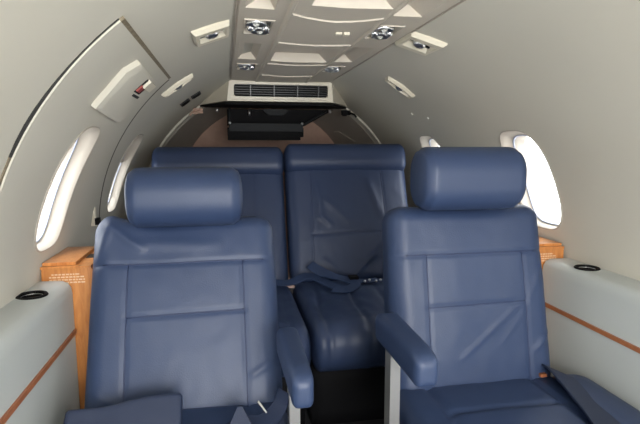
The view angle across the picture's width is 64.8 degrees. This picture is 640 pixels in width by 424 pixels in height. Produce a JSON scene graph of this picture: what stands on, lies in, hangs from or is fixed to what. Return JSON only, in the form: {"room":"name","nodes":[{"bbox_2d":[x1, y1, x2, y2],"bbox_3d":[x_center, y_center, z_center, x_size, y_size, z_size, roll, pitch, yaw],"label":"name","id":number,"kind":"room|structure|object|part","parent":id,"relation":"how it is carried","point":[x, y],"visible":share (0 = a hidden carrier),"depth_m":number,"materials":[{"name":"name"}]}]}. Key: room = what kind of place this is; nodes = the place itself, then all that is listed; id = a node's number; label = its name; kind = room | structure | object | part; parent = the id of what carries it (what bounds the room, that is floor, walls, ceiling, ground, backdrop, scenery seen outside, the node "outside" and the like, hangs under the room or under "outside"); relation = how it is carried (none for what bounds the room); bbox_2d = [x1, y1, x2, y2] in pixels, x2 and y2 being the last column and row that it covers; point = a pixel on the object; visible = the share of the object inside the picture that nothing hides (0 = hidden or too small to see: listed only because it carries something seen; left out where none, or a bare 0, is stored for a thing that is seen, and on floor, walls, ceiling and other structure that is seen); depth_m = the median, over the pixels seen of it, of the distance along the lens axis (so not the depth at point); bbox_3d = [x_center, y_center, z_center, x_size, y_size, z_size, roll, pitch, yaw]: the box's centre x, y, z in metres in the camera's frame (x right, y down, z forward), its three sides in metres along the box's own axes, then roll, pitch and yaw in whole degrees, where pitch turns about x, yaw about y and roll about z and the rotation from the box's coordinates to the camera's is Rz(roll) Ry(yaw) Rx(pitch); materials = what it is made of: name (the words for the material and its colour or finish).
{"room":"aircraft cabin","nodes":[
{"label":"aircraft cabin","id":0,"kind":"room"},
{"bbox_2d":[0,0,252,245],"bbox_3d":[-0.327,0.233,1.010,0.870,1.623,3.930,-1,7,-11],"label":"wall","id":1,"kind":"structure","parent":0,"point":[39,39],"depth_m":0.94,"materials":[{"name":"white plastic"}]},
{"bbox_2d":[0,281,79,423],"bbox_3d":[-0.501,0.674,0.267,0.096,0.694,2.335,-1,7,-11],"label":"ledge","id":2,"kind":"object","parent":1,"relation":"attached to","point":[39,372],"visible":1,"depth_m":1.15,"materials":[{"name":"grey plastic"}]},
{"bbox_2d":[34,126,99,252],"bbox_3d":[-0.723,-0.063,1.372,0.233,0.366,0.272,-1,7,-11],"label":"window","id":3,"kind":"structure","parent":1,"relation":"in","point":[55,204],"depth_m":1.47,"materials":[{"name":"beige plastic"}]},
{"bbox_2d":[40,246,93,408],"bbox_3d":[-0.709,0.489,1.529,0.134,0.738,0.242,-1,7,-11],"label":"cabinet","id":4,"kind":"object","parent":1,"relation":"attached to","point":[73,266],"visible":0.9,"depth_m":1.39,"materials":[{"name":"brown wood"}]},
{"bbox_2d":[49,273,84,282],"bbox_3d":[-0.688,0.181,1.373,0.090,0.026,0.002,-1,7,-11],"label":"print","id":5,"kind":"object","parent":4,"relation":"attached to","point":[66,277],"depth_m":1.37,"materials":[{"name":"beige"}]},
{"bbox_3d":[-0.731,0.127,1.482,0.084,0.008,0.226,-1,7,-11],"label":"lid","id":6,"kind":"part","parent":4,"relation":"part of","materials":[{"name":"brown wood"}]},
{"bbox_2d":[0,16,170,308],"bbox_3d":[-0.623,-0.127,1.462,0.346,0.604,1.148,-1,7,-11],"label":"door","id":7,"kind":"structure","parent":1,"relation":"in","point":[111,80],"depth_m":1.17,"materials":[{"name":"plastic"}]},
{"bbox_3d":[-0.524,-0.317,1.366,0.135,0.133,0.405,-1,7,-11],"label":"handle","id":8,"kind":"part","parent":7,"relation":"part of","materials":[{"name":"white plastic"}]},
{"bbox_3d":[-0.487,-0.334,1.368,0.020,0.019,0.040,-1,7,-11],"label":"pull handle","id":9,"kind":"part","parent":7,"relation":"part of","materials":[{"name":"red plastic"}]},
{"bbox_2d":[91,207,100,225],"bbox_3d":[-0.829,0.017,1.859,0.033,0.070,0.025,-1,7,-11],"label":"guide","id":10,"kind":"object","parent":1,"relation":"attached to","point":[96,220],"visible":0.79,"depth_m":1.86,"materials":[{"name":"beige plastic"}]},
{"bbox_3d":[-0.837,0.017,1.863,0.020,0.070,0.015,-1,7,-11],"label":"bracket plate","id":11,"kind":"part","parent":10,"relation":"part of","materials":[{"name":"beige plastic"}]},
{"bbox_2d":[106,134,143,212],"bbox_3d":[-0.880,-0.168,2.182,0.225,0.366,0.272,-1,7,-11],"label":"window","id":12,"kind":"structure","parent":1,"relation":"in","point":[120,173],"depth_m":2.28,"materials":[{"name":"beige"}]},
{"bbox_2d":[161,73,193,97],"bbox_3d":[-0.535,-0.476,1.889,0.121,0.094,0.074,-1,7,-11],"label":"air vent","id":13,"kind":"object","parent":1,"relation":"in","point":[185,80],"visible":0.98,"depth_m":1.86,"materials":[{"name":"beige plastic"}]},
{"bbox_2d":[180,98,189,106],"bbox_3d":[-0.661,-0.537,2.476,0.045,0.036,0.105,-1,7,-11],"label":"wall switch","id":14,"kind":"object","parent":1,"relation":"attached to","point":[186,101],"visible":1,"depth_m":2.44,"materials":[{"name":"plastic"}]},
{"bbox_2d":[191,91,200,99],"bbox_3d":[-0.610,-0.574,2.481,0.047,0.033,0.105,-1,7,-11],"label":"wall switch","id":15,"kind":"object","parent":1,"relation":"attached to","point":[197,94],"visible":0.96,"depth_m":2.44,"materials":[{"name":"plastic"}]},
{"bbox_2d":[189,108,218,115],"bbox_3d":[-0.641,-0.552,2.787,0.158,0.048,0.071,-1,7,-11],"label":"coat hook","id":16,"kind":"object","parent":1,"relation":"attached to","point":[195,110],"visible":1,"depth_m":2.79,"materials":[{"name":"metal"}]},
{"bbox_2d":[191,20,228,46],"bbox_3d":[-0.298,-0.489,1.378,0.100,0.058,0.187,-1,7,-11],"label":"air vent","id":17,"kind":"object","parent":1,"relation":"in","point":[217,31],"visible":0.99,"depth_m":1.33,"materials":[{"name":"beige plastic"}]},
{"bbox_2d":[230,0,236,79],"bbox_3d":[-0.125,-0.443,0.806,0.002,0.008,3.530,-1,7,-11],"label":"trim","id":18,"kind":"structure","parent":1,"relation":"attached to","point":[236,0],"depth_m":1.50,"materials":[{"name":"grey plastic"}]},
{"bbox_2d":[193,108,333,287],"bbox_3d":[-0.390,-0.123,3.686,1.600,1.600,0.040,-1,7,-11],"label":"wall","id":19,"kind":"structure","parent":0,"point":[216,135],"depth_m":3.61,"materials":[{"name":"brown carpet"}]},
{"bbox_2d":[165,107,374,146],"bbox_3d":[-0.345,-0.048,3.452,1.597,1.552,0.830,-1,7,-11],"label":"wall","id":20,"kind":"structure","parent":0,"point":[193,128],"depth_m":3.28,"materials":[{"name":"grey plastic"}]},
{"bbox_2d":[149,105,380,166],"bbox_3d":[-0.266,0.004,3.034,1.717,1.668,0.068,-1,7,-11],"label":"trim","id":21,"kind":"structure","parent":20,"relation":"attached to","point":[357,119],"depth_m":2.88,"materials":[{"name":"beige plastic"}]},
{"bbox_2d":[334,131,354,141],"bbox_3d":[0.165,-0.517,3.452,0.225,0.076,0.038,7,10,43],"label":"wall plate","id":22,"kind":"object","parent":20,"relation":"attached to","point":[339,133],"visible":1,"depth_m":3.45,"materials":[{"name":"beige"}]},
{"bbox_2d":[289,288,383,423],"bbox_3d":[0.039,0.894,1.508,1.120,0.060,4.600,-1,7,-11],"label":"floor","id":23,"kind":"structure","parent":0,"point":[307,419],"depth_m":1.94,"materials":[{"name":"black carpet"}]},
{"bbox_2d":[84,167,313,423],"bbox_3d":[-0.294,0.413,1.105,0.517,0.998,0.809,-1,7,-11],"label":"chair","id":24,"kind":"object","parent":23,"relation":"on","point":[183,301],"visible":0.88,"depth_m":1.26,"materials":[{"name":"blue leather"}]},
{"bbox_2d":[63,393,182,423],"bbox_3d":[-0.422,0.468,1.055,0.257,0.108,0.132,-1,7,-11],"label":"belt","id":25,"kind":"object","parent":24,"relation":"on","point":[164,408],"visible":1,"depth_m":1.09,"materials":[{"name":"blue leather"}]},
{"bbox_3d":[-0.351,0.272,1.335,0.482,0.516,0.297,-1,7,-11],"label":"backrest","id":26,"kind":"part","parent":24,"relation":"part of","materials":[{"name":"blue leather"}]},
{"bbox_2d":[182,402,287,423],"bbox_3d":[-0.282,0.575,1.001,0.495,0.163,0.560,-1,7,-11],"label":"cushion","id":27,"kind":"object","parent":24,"relation":"on","point":[192,412],"depth_m":1.21,"materials":[{"name":"blue leather"}]},
{"bbox_2d":[226,388,288,423],"bbox_3d":[-0.156,0.451,1.108,0.198,0.063,0.074,-6,9,-39],"label":"belt","id":28,"kind":"object","parent":24,"relation":"on","point":[275,412],"visible":0.99,"depth_m":1.14,"materials":[{"name":"blue fabric"}]},
{"bbox_3d":[-0.060,0.478,1.158,0.024,0.315,0.040,-1,7,-11],"label":"armrest post","id":29,"kind":"part","parent":24,"relation":"part of","materials":[{"name":"silver metal"}]},
{"bbox_3d":[-0.055,0.323,1.080,0.052,0.072,0.275,-1,7,-11],"label":"armrest","id":30,"kind":"part","parent":24,"relation":"part of","materials":[{"name":"blue leather"}]},
{"bbox_2d":[151,147,310,423],"bbox_3d":[-0.417,0.254,2.123,0.626,1.048,0.992,-1,7,-11],"label":"seat","id":31,"kind":"object","parent":23,"relation":"on","point":[260,169],"visible":0.26,"depth_m":2.38,"materials":[{"name":"blue leather"}]},
{"bbox_3d":[-0.473,0.086,2.401,0.618,0.579,0.313,-1,7,-11],"label":"backrest","id":32,"kind":"part","parent":31,"relation":"part of","materials":[{"name":"blue leather"}]},
{"bbox_3d":[-0.396,0.669,2.063,0.615,0.240,0.500,-1,7,-11],"label":"seat","id":33,"kind":"part","parent":31,"relation":"part of","materials":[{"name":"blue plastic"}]},
{"bbox_2d":[277,286,310,376],"bbox_3d":[-0.387,0.456,1.988,0.626,0.207,0.667,-1,7,-11],"label":"cushion","id":34,"kind":"object","parent":31,"relation":"on","point":[289,315],"depth_m":1.84,"materials":[{"name":"blue leather"}]},
{"bbox_2d":[283,144,407,423],"bbox_3d":[0.200,0.232,2.236,0.626,1.063,0.992,-1,7,-11],"label":"seat","id":35,"kind":"object","parent":23,"relation":"on","point":[338,197],"visible":0.62,"depth_m":2.39,"materials":[{"name":"blue leather"}]},
{"bbox_2d":[276,261,381,292],"bbox_3d":[0.029,0.281,2.197,0.481,0.086,0.206,1,7,6],"label":"belt","id":36,"kind":"object","parent":35,"relation":"on","point":[319,275],"visible":0.98,"depth_m":2.23,"materials":[{"name":"blue fabric"}]},
{"bbox_2d":[293,279,384,371],"bbox_3d":[0.230,0.432,2.101,0.626,0.209,0.667,-1,7,-11],"label":"cushion","id":37,"kind":"object","parent":35,"relation":"on","point":[340,326],"depth_m":1.80,"materials":[{"name":"blue leather"}]},
{"bbox_3d":[0.221,0.654,2.178,0.615,0.240,0.500,-1,7,-11],"label":"seat","id":38,"kind":"part","parent":35,"relation":"part of","materials":[{"name":"black plastic"}]},
{"bbox_3d":[0.145,0.057,2.511,0.618,0.579,0.318,-1,7,-11],"label":"backrest","id":39,"kind":"part","parent":35,"relation":"part of","materials":[{"name":"blue leather"}]},
{"bbox_2d":[375,147,639,423],"bbox_3d":[0.475,0.379,1.164,0.637,1.050,0.830,-1,7,-11],"label":"chair","id":40,"kind":"object","parent":23,"relation":"on","point":[462,330],"visible":0.99,"depth_m":1.34,"materials":[{"name":"blue leather"}]},
{"bbox_3d":[0.171,0.472,1.201,0.024,0.315,0.040,-1,7,-11],"label":"armrest post","id":41,"kind":"part","parent":40,"relation":"part of","materials":[{"name":"silver metal"}]},
{"bbox_3d":[0.188,0.297,1.122,0.061,0.072,0.275,-1,7,-11],"label":"armrest","id":42,"kind":"part","parent":40,"relation":"part of","materials":[{"name":"blue leather"}]},
{"bbox_3d":[0.410,0.243,1.429,0.466,0.517,0.220,-1,7,-11],"label":"backrest","id":43,"kind":"part","parent":40,"relation":"part of","materials":[{"name":"blue leather"}]},
{"bbox_2d":[399,376,591,423],"bbox_3d":[0.471,0.557,1.141,0.495,0.163,0.560,-1,7,-11],"label":"cushion","id":44,"kind":"object","parent":40,"relation":"on","point":[454,399],"depth_m":1.25,"materials":[{"name":"blue leather"}]},
{"bbox_2d":[539,364,620,423],"bbox_3d":[0.638,0.461,1.204,0.093,0.056,0.423,0,7,2],"label":"belt","id":45,"kind":"object","parent":40,"relation":"on","point":[596,414],"visible":0.94,"depth_m":1.23,"materials":[{"name":"blue"}]},
{"bbox_3d":[0.736,0.516,1.124,0.145,0.072,0.620,-1,7,-11],"label":"outboard armrest","id":46,"kind":"part","parent":40,"relation":"part of","materials":[{"name":"blue leather"}]},
{"bbox_2d":[231,0,461,82],"bbox_3d":[0.131,-0.468,0.836,0.512,0.066,3.600,-1,7,-11],"label":"ceiling","id":47,"kind":"structure","parent":0,"point":[287,28],"depth_m":1.48,"materials":[{"name":"plastic"}]},
{"bbox_2d":[236,63,256,69],"bbox_3d":[-0.306,-0.607,2.095,0.082,0.030,0.152,-1,7,-11],"label":"recessed light","id":48,"kind":"object","parent":47,"relation":"in","point":[242,66],"visible":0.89,"depth_m":2.09,"materials":[{"name":"plastic"}]},
{"bbox_2d":[242,18,275,34],"bbox_3d":[-0.173,-0.518,1.406,0.082,0.030,0.167,-1,7,-11],"label":"recessed light","id":49,"kind":"object","parent":47,"relation":"in","point":[256,26],"visible":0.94,"depth_m":1.40,"materials":[{"name":"metal"}]},
{"bbox_2d":[200,80,346,106],"bbox_3d":[-0.228,-0.644,2.749,0.880,0.110,0.365,-1,7,-11],"label":"ceiling vent","id":50,"kind":"object","parent":47,"relation":"in","point":[232,91],"visible":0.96,"depth_m":2.60,"materials":[{"name":"beige plastic"}]},
{"bbox_2d":[200,103,346,139],"bbox_3d":[-0.237,-0.500,2.812,0.860,0.196,0.365,-1,7,-11],"label":"rack","id":51,"kind":"object","parent":50,"relation":"hanging from","point":[283,123],"visible":0.99,"depth_m":2.83,"materials":[{"name":"black plastic"}]},
{"bbox_2d":[228,123,302,139],"bbox_3d":[-0.311,-0.452,2.852,0.415,0.090,0.132,-1,7,-11],"label":"tray","id":52,"kind":"object","parent":51,"relation":"on","point":[236,131],"depth_m":2.80,"materials":[{"name":"black plastic"}]},
{"bbox_2d":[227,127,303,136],"bbox_3d":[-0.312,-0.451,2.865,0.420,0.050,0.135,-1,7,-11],"label":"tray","id":53,"kind":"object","parent":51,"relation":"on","point":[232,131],"depth_m":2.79,"materials":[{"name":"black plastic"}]},
{"bbox_2d":[200,103,346,108],"bbox_3d":[-0.237,-0.588,2.800,0.860,0.018,0.365,-1,7,-11],"label":"shelf","id":54,"kind":"object","parent":51,"relation":"attached to","point":[218,105],"depth_m":2.74,"materials":[{"name":"black plastic"}]},
{"bbox_3d":[-0.252,-0.566,2.869,0.138,0.036,0.030,-1,7,-11],"label":"latch plate","id":55,"kind":"part","parent":51,"relation":"part of","materials":[{"name":"black plastic"}]},
{"bbox_2d":[231,81,330,100],"bbox_3d":[-0.198,-0.619,2.588,0.510,0.085,0.035,-1,7,-11],"label":"grille","id":56,"kind":"object","parent":50,"relation":"attached to","point":[240,90],"depth_m":2.58,"materials":[{"name":"white"}]},
{"bbox_2d":[262,74,312,76],"bbox_3d":[-0.152,-0.632,2.341,0.236,0.010,0.030,-1,7,-11],"label":"trim","id":57,"kind":"structure","parent":47,"relation":"attached to","point":[262,74],"depth_m":2.35,"materials":[{"name":"plastic"}]},
{"bbox_2d":[267,63,325,65],"bbox_3d":[-0.093,-0.591,2.024,0.236,0.010,0.022,-1,7,-11],"label":"trim","id":58,"kind":"structure","parent":47,"relation":"attached to","point":[267,63],"depth_m":2.02,"materials":[{"name":"plastic"}]},
{"bbox_2d":[278,42,350,46],"bbox_3d":[-0.018,-0.540,1.626,0.236,0.010,0.024,-1,7,-11],"label":"trim","id":59,"kind":"structure","parent":47,"relation":"attached to","point":[278,42],"depth_m":1.63,"materials":[{"name":"plastic"}]},
{"bbox_2d":[322,66,345,72],"bbox_3d":[0.052,-0.616,2.161,0.082,0.030,0.152,-1,7,-11],"label":"recessed light","id":60,"kind":"object","parent":47,"relation":"in","point":[331,69],"visible":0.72,"depth_m":2.14,"materials":[{"name":"plastic"}]},
{"bbox_2d":[292,13,383,22],"bbox_3d":[0.044,-0.498,1.301,0.236,0.010,0.057,-1,7,-11],"label":"trim","id":61,"kind":"structure","parent":47,"relation":"attached to","point":[293,14],"depth_m":1.31,"materials":[{"name":"plastic"}]},
{"bbox_2d":[335,32,349,36],"bbox_3d":[0.064,-0.517,1.462,0.040,0.010,0.022,-1,7,-11],"label":"sign","id":62,"kind":"object","parent":47,"relation":"attached to","point":[347,34],"depth_m":1.45,"materials":[{"name":"beige plastic"}]},
{"bbox_2d":[364,25,404,39],"bbox_3d":[0.181,-0.527,1.472,0.082,0.030,0.167,-1,7,-11],"label":"recessed light","id":63,"kind":"object","parent":47,"relation":"in","point":[385,32],"visible":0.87,"depth_m":1.46,"materials":[{"name":"plastic"}]},
{"bbox_2d":[330,0,639,280],"bbox_3d":[0.528,0.213,1.168,0.870,1.623,3.930,-1,7,-11],"label":"wall","id":64,"kind":"structure","parent":0,"point":[564,74],"depth_m":1.40,"materials":[{"name":"white plastic"}]},
{"bbox_2d":[328,110,356,117],"bbox_3d":[0.135,-0.573,2.950,0.169,0.048,0.060,1,7,7],"label":"coat hook","id":65,"kind":"object","parent":64,"relation":"attached to","point":[343,112],"visible":1,"depth_m":2.94,"materials":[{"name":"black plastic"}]},
{"bbox_2d":[332,0,465,81],"bbox_3d":[0.381,-0.455,0.900,0.002,0.008,3.530,-1,7,-11],"label":"trim","id":66,"kind":"structure","parent":64,"relation":"attached to","point":[462,1],"depth_m":1.44,"materials":[{"name":"grey plastic"}]},
{"bbox_2d":[385,76,414,97],"bbox_3d":[0.336,-0.523,2.109,0.123,0.090,0.074,-1,7,-11],"label":"air vent","id":67,"kind":"object","parent":64,"relation":"in","point":[396,85],"visible":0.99,"depth_m":2.09,"materials":[{"name":"beige plastic"}]},
{"bbox_2d":[395,32,446,55],"bbox_3d":[0.308,-0.519,1.550,0.101,0.056,0.187,-1,7,-11],"label":"air vent","id":68,"kind":"object","parent":64,"relation":"in","point":[422,44],"visible":1,"depth_m":1.53,"materials":[{"name":"beige plastic"}]},
{"bbox_2d":[419,135,440,147],"bbox_3d":[0.606,-0.202,2.447,0.225,0.366,0.272,-1,7,-11],"label":"window","id":69,"kind":"structure","parent":64,"relation":"in","point":[425,140],"depth_m":2.49,"materials":[{"name":"beige"}]},
{"bbox_2d":[499,130,562,229],"bbox_3d":[0.743,-0.108,1.721,0.225,0.366,0.272,-1,7,-11],"label":"window","id":70,"kind":"structure","parent":64,"relation":"in","point":[516,139],"depth_m":1.79,"materials":[{"name":"beige plastic"}]},
{"bbox_2d":[539,237,563,270],"bbox_3d":[0.703,0.455,1.791,0.149,0.738,0.242,-1,7,-11],"label":"cabinet","id":71,"kind":"object","parent":64,"relation":"attached to","point":[549,249],"visible":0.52,"depth_m":1.64,"materials":[{"name":"brown wood"}]},
{"bbox_2d":[540,253,555,260],"bbox_3d":[0.724,0.147,1.635,0.090,0.026,0.002,-1,7,-11],"label":"print","id":72,"kind":"object","parent":71,"relation":"attached to","point":[544,256],"depth_m":1.64,"materials":[{"name":"beige"}]},
{"bbox_3d":[0.724,0.093,1.752,0.093,0.008,0.226,-1,7,-11],"label":"lid","id":73,"kind":"part","parent":71,"relation":"part of","materials":[{"name":"brown wood"}]},
{"bbox_2d":[542,258,639,410],"bbox_3d":[0.977,0.639,0.541,0.096,0.694,2.335,-1,7,-11],"label":"ledge","id":74,"kind":"object","parent":64,"relation":"attached to","point":[593,312],"visible":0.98,"depth_m":1.41,"materials":[{"name":"grey plastic"}]}
]}

